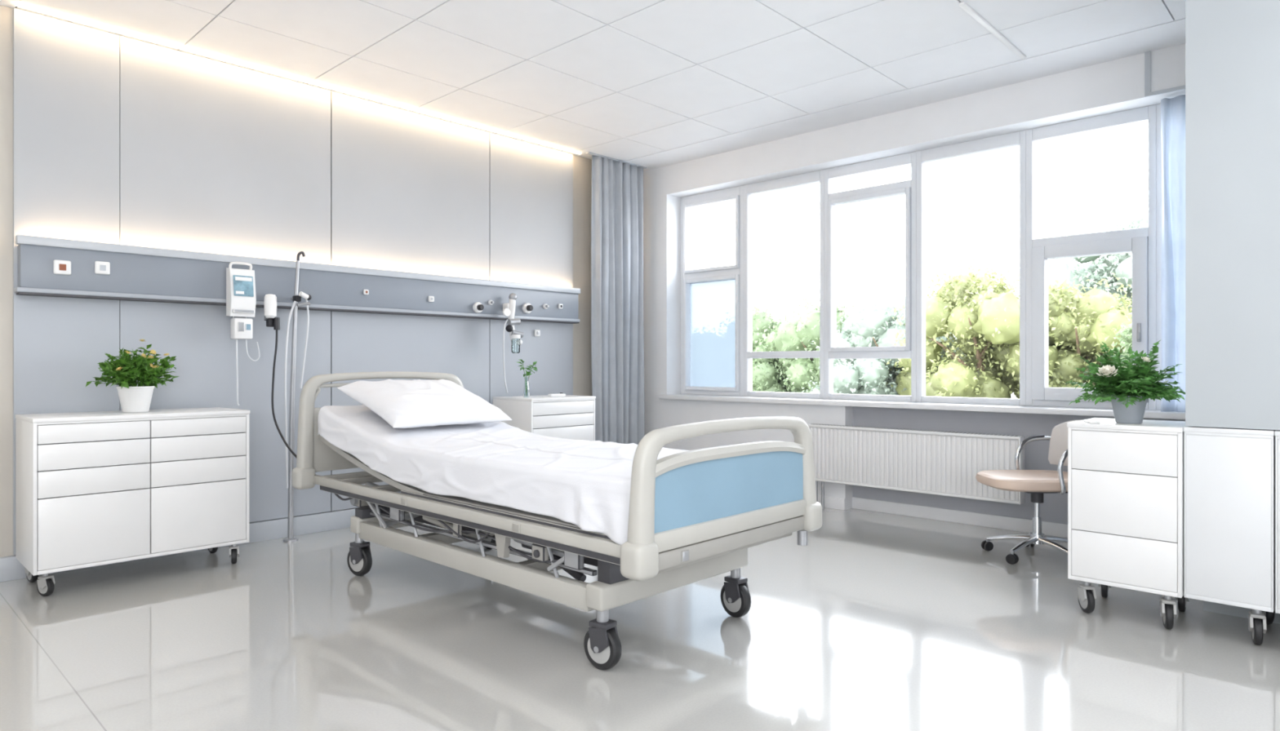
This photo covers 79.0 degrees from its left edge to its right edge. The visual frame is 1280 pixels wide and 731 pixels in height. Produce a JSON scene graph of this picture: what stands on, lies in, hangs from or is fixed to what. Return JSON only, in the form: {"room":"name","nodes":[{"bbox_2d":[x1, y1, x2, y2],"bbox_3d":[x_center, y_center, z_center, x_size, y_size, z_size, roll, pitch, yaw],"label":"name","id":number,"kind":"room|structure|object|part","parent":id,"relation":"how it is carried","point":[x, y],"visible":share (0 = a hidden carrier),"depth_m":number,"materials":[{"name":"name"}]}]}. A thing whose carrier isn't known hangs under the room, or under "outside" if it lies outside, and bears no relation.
{"room":"care facility","nodes":[
{"label":"care facility","id":0,"kind":"room"},
{"bbox_2d":[0,4,591,557],"bbox_3d":[-2.461,-0.398,5.231,0.100,3.096,7.780,0,0,44],"label":"wall","id":1,"kind":"structure","parent":0,"point":[582,166],"depth_m":4.18,"materials":[{"name":"paint"}]},
{"bbox_2d":[13,8,119,555],"bbox_3d":[-3.206,-0.451,4.355,0.030,2.942,0.484,0,0,44],"label":"wall panel","id":2,"kind":"object","parent":1,"relation":"attached to","point":[66,75],"depth_m":4.32,"materials":[{"name":"grey paint"}]},
{"bbox_2d":[0,507,356,582],"bbox_3d":[-2.540,1.087,5.045,0.042,0.125,7.400,0,0,44],"label":"baseboard","id":3,"kind":"structure","parent":1,"relation":"attached to","point":[11,569],"depth_m":5.16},
{"bbox_2d":[120,35,330,523],"bbox_3d":[-2.604,-0.451,4.986,0.030,2.942,1.254,0,0,44],"label":"wall panel","id":4,"kind":"object","parent":1,"relation":"attached to","point":[216,157],"depth_m":4.96,"materials":[{"name":"grey paint"}]},
{"bbox_2d":[13,235,580,324],"bbox_3d":[-1.947,-0.536,5.578,0.105,0.312,3.990,0,0,44],"label":"bedhead wall panel","id":5,"kind":"object","parent":1,"relation":"attached to","point":[137,273],"visible":1,"depth_m":5.04,"materials":[{"name":"grey metal"}]},
{"bbox_2d":[53,259,71,275],"bbox_3d":[-3.155,-0.536,4.242,0.024,0.078,0.078,0,0,44],"label":"electrical socket","id":6,"kind":"object","parent":5,"relation":"attached to","point":[60,267],"visible":1,"depth_m":4.23,"materials":[{"name":"white plastic"}]},
{"bbox_2d":[94,261,110,275],"bbox_3d":[-3.028,-0.550,4.375,0.024,0.072,0.072,0,0,44],"label":"electrical socket","id":7,"kind":"object","parent":5,"relation":"attached to","point":[100,268],"visible":1,"depth_m":4.37,"materials":[{"name":"white plastic"}]},
{"bbox_2d":[226,262,260,405],"bbox_3d":[-2.485,-0.197,4.881,0.119,0.902,0.190,0,0,44],"label":"pump","id":8,"kind":"object","parent":5,"relation":"attached to","point":[241,299],"visible":1,"depth_m":4.83,"materials":[{"name":"white plastic"}]},
{"bbox_2d":[263,293,297,457],"bbox_3d":[-2.211,0.072,4.846,0.569,1.059,0.093,0,0,44],"label":"handset","id":9,"kind":"object","parent":5,"relation":"hanging from","point":[270,300],"visible":0.87,"depth_m":4.96,"materials":[{"name":"white plastic"}]},
{"bbox_2d":[363,289,368,294],"bbox_3d":[-1.944,-0.521,5.513,0.024,0.038,0.038,0,0,44],"label":"electrical socket","id":10,"kind":"object","parent":5,"relation":"attached to","point":[365,291],"visible":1,"depth_m":5.50,"materials":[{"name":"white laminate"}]},
{"bbox_2d":[428,296,434,302],"bbox_3d":[-1.583,-0.505,5.892,0.024,0.045,0.045,0,0,44],"label":"electrical socket","id":11,"kind":"object","parent":5,"relation":"attached to","point":[431,299],"visible":1,"depth_m":5.88,"materials":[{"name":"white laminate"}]},
{"bbox_2d":[472,302,484,313],"bbox_3d":[-1.276,-0.462,6.183,0.066,0.085,0.085,0,0,44],"label":"outlet","id":12,"kind":"object","parent":5,"relation":"attached to","point":[477,308],"visible":1,"depth_m":6.17,"materials":[{"name":"white plastic"}]},
{"bbox_2d":[488,300,493,305],"bbox_3d":[-1.199,-0.510,6.280,0.044,0.040,0.040,0,0,44],"label":"outlet","id":13,"kind":"object","parent":5,"relation":"attached to","point":[490,302],"visible":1,"depth_m":6.27,"materials":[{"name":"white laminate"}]},
{"bbox_2d":[502,293,524,393],"bbox_3d":[-1.062,-0.186,6.340,0.160,0.815,0.198,0,0,44],"label":"suction regulator","id":14,"kind":"object","parent":5,"relation":"hanging from","point":[508,309],"visible":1,"depth_m":6.31,"materials":[{"name":"white plastic"}]},
{"bbox_3d":[-1.058,-0.400,6.367,0.128,0.388,0.088,0,0,44],"label":"arm","id":15,"kind":"part","parent":14,"relation":"part of","materials":[{"name":"white plastic"}]},
{"bbox_2d":[511,334,520,353],"bbox_3d":[-1.012,-0.175,6.331,0.076,0.150,0.076,0,0,44],"label":"bottle","id":16,"kind":"object","parent":14,"relation":"on","point":[513,336],"depth_m":6.33,"materials":[{"name":"clear glass"}]},
{"bbox_2d":[522,302,533,313],"bbox_3d":[-0.935,-0.484,6.541,0.066,0.090,0.090,0,0,44],"label":"outlet","id":17,"kind":"object","parent":5,"relation":"attached to","point":[527,308],"visible":1,"depth_m":6.52,"materials":[{"name":"white plastic"}]},
{"bbox_2d":[542,303,549,309],"bbox_3d":[-0.803,-0.510,6.695,0.044,0.045,0.045,0,0,44],"label":"outlet","id":18,"kind":"object","parent":5,"relation":"attached to","point":[545,306],"visible":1,"depth_m":6.69,"materials":[{"name":"white plastic"}]},
{"bbox_2d":[558,303,563,309],"bbox_3d":[-0.696,-0.520,6.822,0.024,0.045,0.045,0,0,44],"label":"electrical socket","id":19,"kind":"object","parent":5,"relation":"attached to","point":[560,305],"visible":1,"depth_m":6.81,"materials":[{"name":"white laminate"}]},
{"bbox_2d":[330,91,489,511],"bbox_3d":[-1.708,-0.451,5.927,0.030,2.942,1.330,0,0,44],"label":"wall panel","id":20,"kind":"object","parent":1,"relation":"attached to","point":[410,191],"depth_m":5.85,"materials":[{"name":"grey paint"}]},
{"bbox_2d":[489,133,573,404],"bbox_3d":[-0.932,-0.451,6.742,0.030,2.942,0.907,0,0,44],"label":"wall panel","id":21,"kind":"object","parent":1,"relation":"attached to","point":[531,184],"depth_m":6.70,"materials":[{"name":"grey paint"}]},
{"bbox_2d":[533,329,540,337],"bbox_3d":[-0.892,-0.282,6.745,0.024,0.060,0.060,0,0,44],"label":"electrical socket","id":22,"kind":"object","parent":1,"relation":"attached to","point":[536,332],"visible":1,"depth_m":6.73,"materials":[{"name":"white plastic"}]},
{"bbox_2d":[0,0,1185,171],"bbox_3d":[0.196,-1.985,2.700,7.440,0.122,7.780,0,0,44],"label":"ceiling","id":23,"kind":"structure","parent":0,"point":[650,84],"depth_m":4.77,"materials":[{"name":"tile"}]},
{"bbox_2d":[15,3,581,154],"bbox_3d":[-1.928,-1.919,5.580,0.020,0.010,4.020,0,0,44],"label":"led strip","id":24,"kind":"object","parent":23,"relation":"attached to","point":[16,4],"visible":1,"depth_m":5.03,"materials":[{"name":"white plastic"}]},
{"bbox_2d":[586,151,646,168],"bbox_3d":[-0.211,-1.919,7.273,0.040,0.013,0.760,0,0,44],"label":"rail","id":25,"kind":"object","parent":23,"relation":"attached to","point":[587,153],"visible":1,"depth_m":7.22,"materials":[{"name":"white metal"}]},
{"bbox_2d":[591,155,644,444],"bbox_3d":[-0.211,-0.382,7.292,0.143,3.064,0.661,0,0,44],"label":"curtain","id":26,"kind":"object","parent":25,"relation":"hanging from","point":[617,334],"visible":0.84,"depth_m":7.26,"materials":[{"name":"grey fabric"}]},
{"bbox_2d":[958,1,1026,58],"bbox_3d":[2.046,-1.919,4.474,0.030,0.014,1.000,0,0,44],"label":"ceiling light","id":27,"kind":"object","parent":23,"relation":"attached to","point":[963,5],"depth_m":4.42,"materials":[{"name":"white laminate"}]},
{"bbox_2d":[0,507,1279,730],"bbox_3d":[0.196,1.210,2.700,7.440,0.120,7.780,0,0,44],"label":"floor","id":28,"kind":"structure","parent":0,"point":[882,621],"depth_m":3.17,"materials":[{"name":"grey tile"}]},
{"bbox_2d":[15,407,249,596],"bbox_3d":[-2.790,0.705,4.316,0.506,0.890,1.004,0,0,44],"label":"dresser","id":29,"kind":"object","parent":28,"relation":"on","point":[95,488],"visible":1,"depth_m":4.09,"materials":[{"name":"white laminate"}]},
{"bbox_3d":[-2.786,0.831,3.978,0.020,0.347,0.479,0,0,44],"label":"drawer","id":30,"kind":"part","parent":29,"relation":"part of","materials":[{"name":"white laminate"}]},
{"bbox_3d":[-2.786,0.588,3.978,0.020,0.130,0.479,0,0,44],"label":"drawer","id":31,"kind":"part","parent":29,"relation":"part of","materials":[{"name":"white laminate"}]},
{"bbox_3d":[-2.786,0.454,3.978,0.020,0.127,0.479,0,0,44],"label":"drawer","id":32,"kind":"part","parent":29,"relation":"part of","materials":[{"name":"white laminate"}]},
{"bbox_3d":[-2.786,0.340,3.978,0.020,0.091,0.479,0,0,44],"label":"drawer","id":33,"kind":"part","parent":29,"relation":"part of","materials":[{"name":"white laminate"}]},
{"bbox_2d":[85,339,178,413],"bbox_3d":[-2.816,0.057,4.324,0.472,0.406,0.440,0,0,44],"label":"potted plant","id":34,"kind":"object","parent":29,"relation":"on","point":[124,371],"visible":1,"depth_m":4.25,"materials":[{"name":"green plant"}]},
{"bbox_3d":[-2.799,0.188,4.311,0.179,0.145,0.179,0,0,44],"label":"pot","id":35,"kind":"part","parent":34,"relation":"part of","materials":[{"name":"white ceramic"}]},
{"bbox_3d":[-2.681,-0.074,4.277,0.038,0.038,0.014,0,28,3],"label":"flower","id":36,"kind":"part","parent":34,"relation":"part of","materials":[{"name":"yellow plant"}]},
{"bbox_3d":[-2.452,0.831,4.328,0.020,0.347,0.479,0,0,44],"label":"drawer","id":37,"kind":"part","parent":29,"relation":"part of","materials":[{"name":"white laminate"}]},
{"bbox_3d":[-2.452,0.588,4.328,0.020,0.130,0.479,0,0,44],"label":"drawer","id":38,"kind":"part","parent":29,"relation":"part of","materials":[{"name":"white laminate"}]},
{"bbox_3d":[-2.452,0.454,4.328,0.020,0.127,0.479,0,0,44],"label":"drawer","id":39,"kind":"part","parent":29,"relation":"part of","materials":[{"name":"white laminate"}]},
{"bbox_3d":[-2.452,0.340,4.328,0.020,0.091,0.479,0,0,44],"label":"drawer","id":40,"kind":"part","parent":29,"relation":"part of","materials":[{"name":"white laminate"}]},
{"bbox_2d":[283,251,311,542],"bbox_3d":[-2.255,0.198,5.094,0.161,1.904,0.120,0,0,8],"label":"pole","id":41,"kind":"object","parent":28,"relation":"on","point":[295,299],"visible":0.99,"depth_m":5.08,"materials":[{"name":"grey metal"}]},
{"bbox_2d":[493,395,595,441],"bbox_3d":[-0.782,0.703,6.380,0.506,0.895,0.674,0,0,44],"label":"base cabinet","id":42,"kind":"object","parent":28,"relation":"on","point":[571,417],"visible":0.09,"depth_m":6.18,"materials":[{"name":"white laminate"}]},
{"bbox_2d":[517,360,537,397],"bbox_3d":[-0.907,0.103,6.208,0.186,0.304,0.081,0,0,-29],"label":"flower vase","id":43,"kind":"object","parent":42,"relation":"on","point":[527,373],"visible":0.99,"depth_m":6.20,"materials":[{"name":"clear glass"}]},
{"bbox_3d":[-0.907,0.175,6.195,0.052,0.160,0.052,0,0,44],"label":"vase glass","id":44,"kind":"part","parent":43,"relation":"part of","materials":[{"name":"clear glass"}]},
{"bbox_2d":[547,392,565,396],"bbox_3d":[-0.685,0.240,6.385,0.050,0.030,0.160,0,0,44],"label":"remote control","id":45,"kind":"object","parent":42,"relation":"on","point":[561,394],"visible":1,"depth_m":6.37,"materials":[{"name":"white plastic"}]},
{"bbox_3d":[-0.611,0.580,6.217,0.020,0.174,0.636,0,0,44],"label":"drawer","id":46,"kind":"part","parent":42,"relation":"part of","materials":[{"name":"white laminate"}]},
{"bbox_3d":[-0.611,0.440,6.217,0.020,0.094,0.636,0,0,44],"label":"drawer","id":47,"kind":"part","parent":42,"relation":"part of","materials":[{"name":"white laminate"}]},
{"bbox_3d":[-0.611,0.339,6.217,0.020,0.097,0.636,0,0,44],"label":"drawer","id":48,"kind":"part","parent":42,"relation":"part of","materials":[{"name":"white laminate"}]},
{"bbox_2d":[291,371,822,670],"bbox_3d":[-0.612,0.595,3.998,2.823,1.111,1.193,0,0,44],"label":"hospital bed","id":49,"kind":"object","parent":28,"relation":"on","point":[695,516],"visible":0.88,"depth_m":3.17,"materials":[{"name":"beige plastic"}]},
{"bbox_3d":[-1.595,0.380,4.934,0.108,0.681,1.193,0,0,44],"label":"headboard","id":50,"kind":"part","parent":49,"relation":"part of","materials":[{"name":"beige plastic"}]},
{"bbox_3d":[-0.623,0.673,4.000,2.700,0.097,1.013,0,0,44],"label":"deck frame","id":51,"kind":"part","parent":49,"relation":"part of","materials":[{"name":"beige plastic"}]},
{"bbox_2d":[318,404,688,545],"bbox_3d":[-0.619,0.445,3.995,2.576,0.428,1.022,0,0,44],"label":"sheet","id":52,"kind":"object","parent":49,"relation":"on","point":[586,485],"visible":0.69,"depth_m":3.59,"materials":[{"name":"white fabric"}]},
{"bbox_2d":[337,379,511,428],"bbox_3d":[-1.276,0.214,4.634,0.618,0.261,0.800,0,0,42],"label":"pillow","id":53,"kind":"object","parent":52,"relation":"on","point":[402,404],"visible":1,"depth_m":4.47,"materials":[{"name":"fabric"}]},
{"bbox_3d":[-0.547,0.882,3.905,2.000,0.115,0.930,0,0,44],"label":"frame","id":54,"kind":"part","parent":49,"relation":"part of","materials":[{"name":"beige plastic"}]},
{"bbox_3d":[0.371,0.469,3.061,0.108,0.521,1.193,0,0,44],"label":"footboard","id":55,"kind":"part","parent":49,"relation":"part of","materials":[{"name":"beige plastic"}]},
{"bbox_3d":[0.370,0.469,3.063,0.032,0.243,0.965,0,0,44],"label":"board panel","id":56,"kind":"part","parent":49,"relation":"part of","materials":[{"name":"blue plastic"}]},
{"bbox_2d":[975,420,1078,564],"bbox_3d":[2.389,0.740,4.662,0.650,0.820,0.595,0,0,0],"label":"office chair","id":57,"kind":"object","parent":28,"relation":"on","point":[1037,483],"visible":0.72,"depth_m":4.64,"materials":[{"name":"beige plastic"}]},
{"bbox_3d":[2.364,0.690,4.662,0.600,0.069,0.480,0,0,0],"label":"seat","id":58,"kind":"part","parent":57,"relation":"part of","materials":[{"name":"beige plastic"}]},
{"bbox_3d":[2.503,0.588,4.891,0.267,0.301,0.079,0,0,0],"label":"armrest","id":59,"kind":"part","parent":57,"relation":"part of","materials":[{"name":"silver metal"}]},
{"bbox_3d":[2.394,0.767,4.662,0.300,0.106,0.320,0,0,0],"label":"seat plate","id":60,"kind":"part","parent":57,"relation":"part of","materials":[{"name":"metal"}]},
{"bbox_3d":[2.506,0.588,4.435,0.267,0.301,0.079,0,0,0],"label":"armrest","id":61,"kind":"part","parent":57,"relation":"part of","materials":[{"name":"silver metal"}]},
{"bbox_3d":[2.640,0.475,4.664,0.140,0.290,0.450,0,0,0],"label":"backrest","id":62,"kind":"part","parent":57,"relation":"part of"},
{"bbox_2d":[1066,417,1189,629],"bbox_3d":[2.304,0.708,3.622,0.442,0.885,0.476,0,0,44],"label":"base cabinet","id":63,"kind":"object","parent":28,"relation":"on","point":[1126,482],"visible":0.91,"depth_m":3.44,"materials":[{"name":"white laminate"}]},
{"bbox_2d":[1083,419,1100,423],"bbox_3d":[2.088,0.259,3.591,0.044,0.012,0.100,0,0,15],"label":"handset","id":64,"kind":"object","parent":63,"relation":"on","point":[1086,420],"visible":1,"depth_m":3.55,"materials":[{"name":"white plastic"}]},
{"bbox_3d":[2.152,0.865,3.462,0.406,0.210,0.020,0,0,44],"label":"drawer","id":65,"kind":"part","parent":63,"relation":"part of","materials":[{"name":"white laminate"}]},
{"bbox_3d":[2.152,0.618,3.462,0.406,0.276,0.020,0,0,44],"label":"drawer","id":66,"kind":"part","parent":63,"relation":"part of","materials":[{"name":"white laminate"}]},
{"bbox_3d":[2.152,0.388,3.462,0.406,0.177,0.020,0,0,44],"label":"drawer","id":67,"kind":"part","parent":63,"relation":"part of","materials":[{"name":"white laminate"}]},
{"bbox_2d":[1065,339,1185,424],"bbox_3d":[2.244,0.073,3.600,0.527,0.384,0.573,0,0,44],"label":"potted fern","id":68,"kind":"object","parent":63,"relation":"on","point":[1128,389],"visible":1,"depth_m":3.51,"materials":[{"name":"green plant"}]},
{"bbox_2d":[1095,364,1117,377],"bbox_3d":[2.095,0.022,3.481,0.089,0.041,0.087,0,34,44],"label":"flower","id":69,"kind":"object","parent":68,"relation":"on","point":[1107,370],"depth_m":3.48,"materials":[{"name":"beige plant"}]},
{"bbox_2d":[1141,356,1151,362],"bbox_3d":[2.228,-0.028,3.415,0.040,0.018,0.039,0,34,-14],"label":"flower","id":70,"kind":"object","parent":68,"relation":"on","point":[1147,359],"depth_m":3.41,"materials":[{"name":"beige plant"}]},
{"bbox_2d":[1183,426,1275,644],"bbox_3d":[2.594,0.706,3.385,0.300,0.888,0.482,0,0,44],"label":"storage cabinet","id":71,"kind":"object","parent":28,"relation":"on","point":[1229,473],"visible":0.95,"depth_m":3.20,"materials":[{"name":"white laminate"}]},
{"bbox_2d":[1274,430,1279,613],"bbox_3d":[2.914,0.706,3.058,0.610,0.888,0.451,0,0,44],"label":"storage cabinet","id":72,"kind":"object","parent":28,"relation":"on","point":[1277,433],"visible":0.99,"depth_m":3.10,"materials":[{"name":"white laminate"}]},
{"bbox_3d":[2.659,0.633,3.006,0.295,0.676,0.020,0,0,44],"label":"door","id":73,"kind":"part","parent":72,"relation":"part of","materials":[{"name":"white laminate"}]},
{"bbox_2d":[643,43,1185,524],"bbox_3d":[1.820,-0.398,6.215,4.740,3.096,0.450,0,0,44],"label":"wall","id":74,"kind":"structure","parent":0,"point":[1116,86],"depth_m":6.03,"materials":[{"name":"paint"}]},
{"bbox_2d":[680,185,743,396],"bbox_3d":[0.690,-0.684,7.392,0.761,1.932,0.105,0,0,44],"label":"window","id":75,"kind":"structure","parent":74,"relation":"attached to","point":[712,299],"depth_m":7.41,"materials":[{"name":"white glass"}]},
{"bbox_3d":[0.707,-0.300,7.400,0.594,1.004,0.001,0,0,44],"label":"glass pane","id":76,"kind":"part","parent":75,"relation":"part of","materials":[{"name":"clear glass"}]},
{"bbox_2d":[743,169,824,399],"bbox_3d":[1.275,-0.684,6.851,0.832,1.932,0.080,0,0,44],"label":"window","id":77,"kind":"structure","parent":74,"relation":"attached to","point":[815,177],"depth_m":6.88,"materials":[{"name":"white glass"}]},
{"bbox_2d":[824,151,916,402],"bbox_3d":[1.857,-0.684,6.279,0.800,1.932,0.105,0,0,44],"label":"window","id":78,"kind":"structure","parent":74,"relation":"attached to","point":[907,188],"depth_m":6.23,"materials":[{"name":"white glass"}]},
{"bbox_2d":[807,423,1024,509],"bbox_3d":[2.016,0.812,5.813,1.644,0.676,0.246,0,0,44],"label":"radiator","id":79,"kind":"object","parent":74,"relation":"attached to","point":[945,464],"visible":0.95,"depth_m":5.67,"materials":[{"name":"metal"}]},
{"bbox_2d":[817,495,1067,538],"bbox_3d":[1.757,1.105,6.133,4.678,0.090,0.135,0,0,44],"label":"baseboard","id":80,"kind":"structure","parent":74,"relation":"attached to","point":[1051,529],"depth_m":5.71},
{"bbox_2d":[916,130,1026,405],"bbox_3d":[2.442,-0.684,5.739,0.792,1.932,0.080,0,0,44],"label":"window","id":81,"kind":"structure","parent":74,"relation":"attached to","point":[1017,139],"depth_m":5.77,"materials":[{"name":"white plastic"}]},
{"bbox_2d":[1026,104,1155,410],"bbox_3d":[2.987,-0.684,5.179,0.771,1.932,0.140,0,0,44],"label":"window","id":82,"kind":"structure","parent":74,"relation":"attached to","point":[1141,242],"depth_m":5.21,"materials":[{"name":"white plastic"}]},
{"bbox_3d":[3.168,-0.210,4.934,0.020,0.120,0.035,0,0,44],"label":"handle","id":83,"kind":"part","parent":82,"relation":"part of","materials":[{"name":"grey metal"}]},
{"bbox_2d":[1155,103,1161,410],"bbox_3d":[3.441,-0.684,4.788,0.424,1.932,0.080,0,0,44],"label":"window","id":84,"kind":"structure","parent":74,"relation":"attached to","point":[1158,144],"depth_m":4.90,"materials":[{"name":"white plastic"}]},
{"bbox_2d":[1160,94,1185,412],"bbox_3d":[3.330,-0.679,4.685,0.319,1.922,0.068,0,0,39],"label":"curtain","id":85,"kind":"object","parent":74,"relation":"hanging from","point":[1173,109],"visible":0.3,"depth_m":4.74,"materials":[{"name":"grey fabric"}]},
{"bbox_2d":[1111,395,1146,424],"bbox_3d":[2.244,0.201,3.566,0.150,0.128,0.150,0,0,44],"label":"pot","id":86,"kind":"object","parent":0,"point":[1134,415],"depth_m":3.52,"materials":[{"name":"grey ceramic"}]},
{"bbox_2d":[1185,0,1279,624],"bbox_3d":[3.949,-0.398,3.130,2.600,3.096,1.980,0,0,44],"label":"wall","id":87,"kind":"structure","parent":0,"point":[1233,46],"depth_m":3.20,"materials":[{"name":"paint"}]},
{"label":"outside","id":88,"kind":"structure","parent":0,"visible":0},
{"bbox_3d":[10.162,1.600,36.036,85.000,0.100,53.800,0,0,44],"label":"pavement","id":89,"kind":"object","parent":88,"visible":0},
{"bbox_2d":[751,299,800,392],"bbox_3d":[2.984,0.028,17.962,3.241,3.058,3.421,0,0,41],"label":"tree","id":90,"kind":"object","parent":89,"relation":"on","point":[759,320],"visible":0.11,"depth_m":17.36,"materials":[{"name":"green plant"}]},
{"bbox_2d":[751,289,860,393],"bbox_3d":[3.656,-0.048,16.527,3.589,3.209,2.636,0,0,44],"label":"tree","id":91,"kind":"object","parent":89,"relation":"on","point":[799,335],"visible":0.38,"depth_m":16.00,"materials":[{"name":"green plant"}]},
{"bbox_2d":[800,284,963,395],"bbox_3d":[4.765,0.005,15.078,3.125,3.104,2.881,0,0,0],"label":"tree","id":92,"kind":"object","parent":89,"relation":"on","point":[871,324],"visible":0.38,"depth_m":14.38,"materials":[{"name":"green plant"}]},
{"bbox_2d":[847,289,957,339],"bbox_3d":[6.299,-0.147,18.976,3.401,3.405,3.745,0,0,-7],"label":"tree","id":93,"kind":"object","parent":89,"relation":"on","point":[892,291],"visible":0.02,"depth_m":18.79,"materials":[{"name":"green plant"}]},
{"bbox_2d":[885,258,1077,399],"bbox_3d":[5.742,-0.144,13.313,2.657,3.401,3.419,0,0,-37],"label":"tree","id":94,"kind":"object","parent":89,"relation":"on","point":[983,314],"visible":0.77,"depth_m":12.76,"materials":[{"name":"green plant"}]},
{"bbox_2d":[997,272,1132,394],"bbox_3d":[7.230,0.055,12.626,2.916,3.002,2.638,0,0,-31],"label":"tree","id":95,"kind":"object","parent":89,"relation":"on","point":[1086,320],"visible":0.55,"depth_m":12.21,"materials":[{"name":"green plant"}]},
{"bbox_2d":[1010,187,1148,312],"bbox_3d":[9.332,-0.860,14.165,4.815,4.828,4.445,0,0,-16],"label":"tree","id":96,"kind":"object","parent":89,"relation":"on","point":[1121,264],"visible":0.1,"depth_m":14.22,"materials":[{"name":"green plant"}]},
{"bbox_2d":[1111,312,1132,368],"bbox_3d":[7.764,0.177,10.620,2.486,2.761,2.738,0,0,44],"label":"tree","id":97,"kind":"object","parent":89,"relation":"on","point":[1126,331],"visible":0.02,"depth_m":10.71,"materials":[{"name":"green plant"}]}
]}

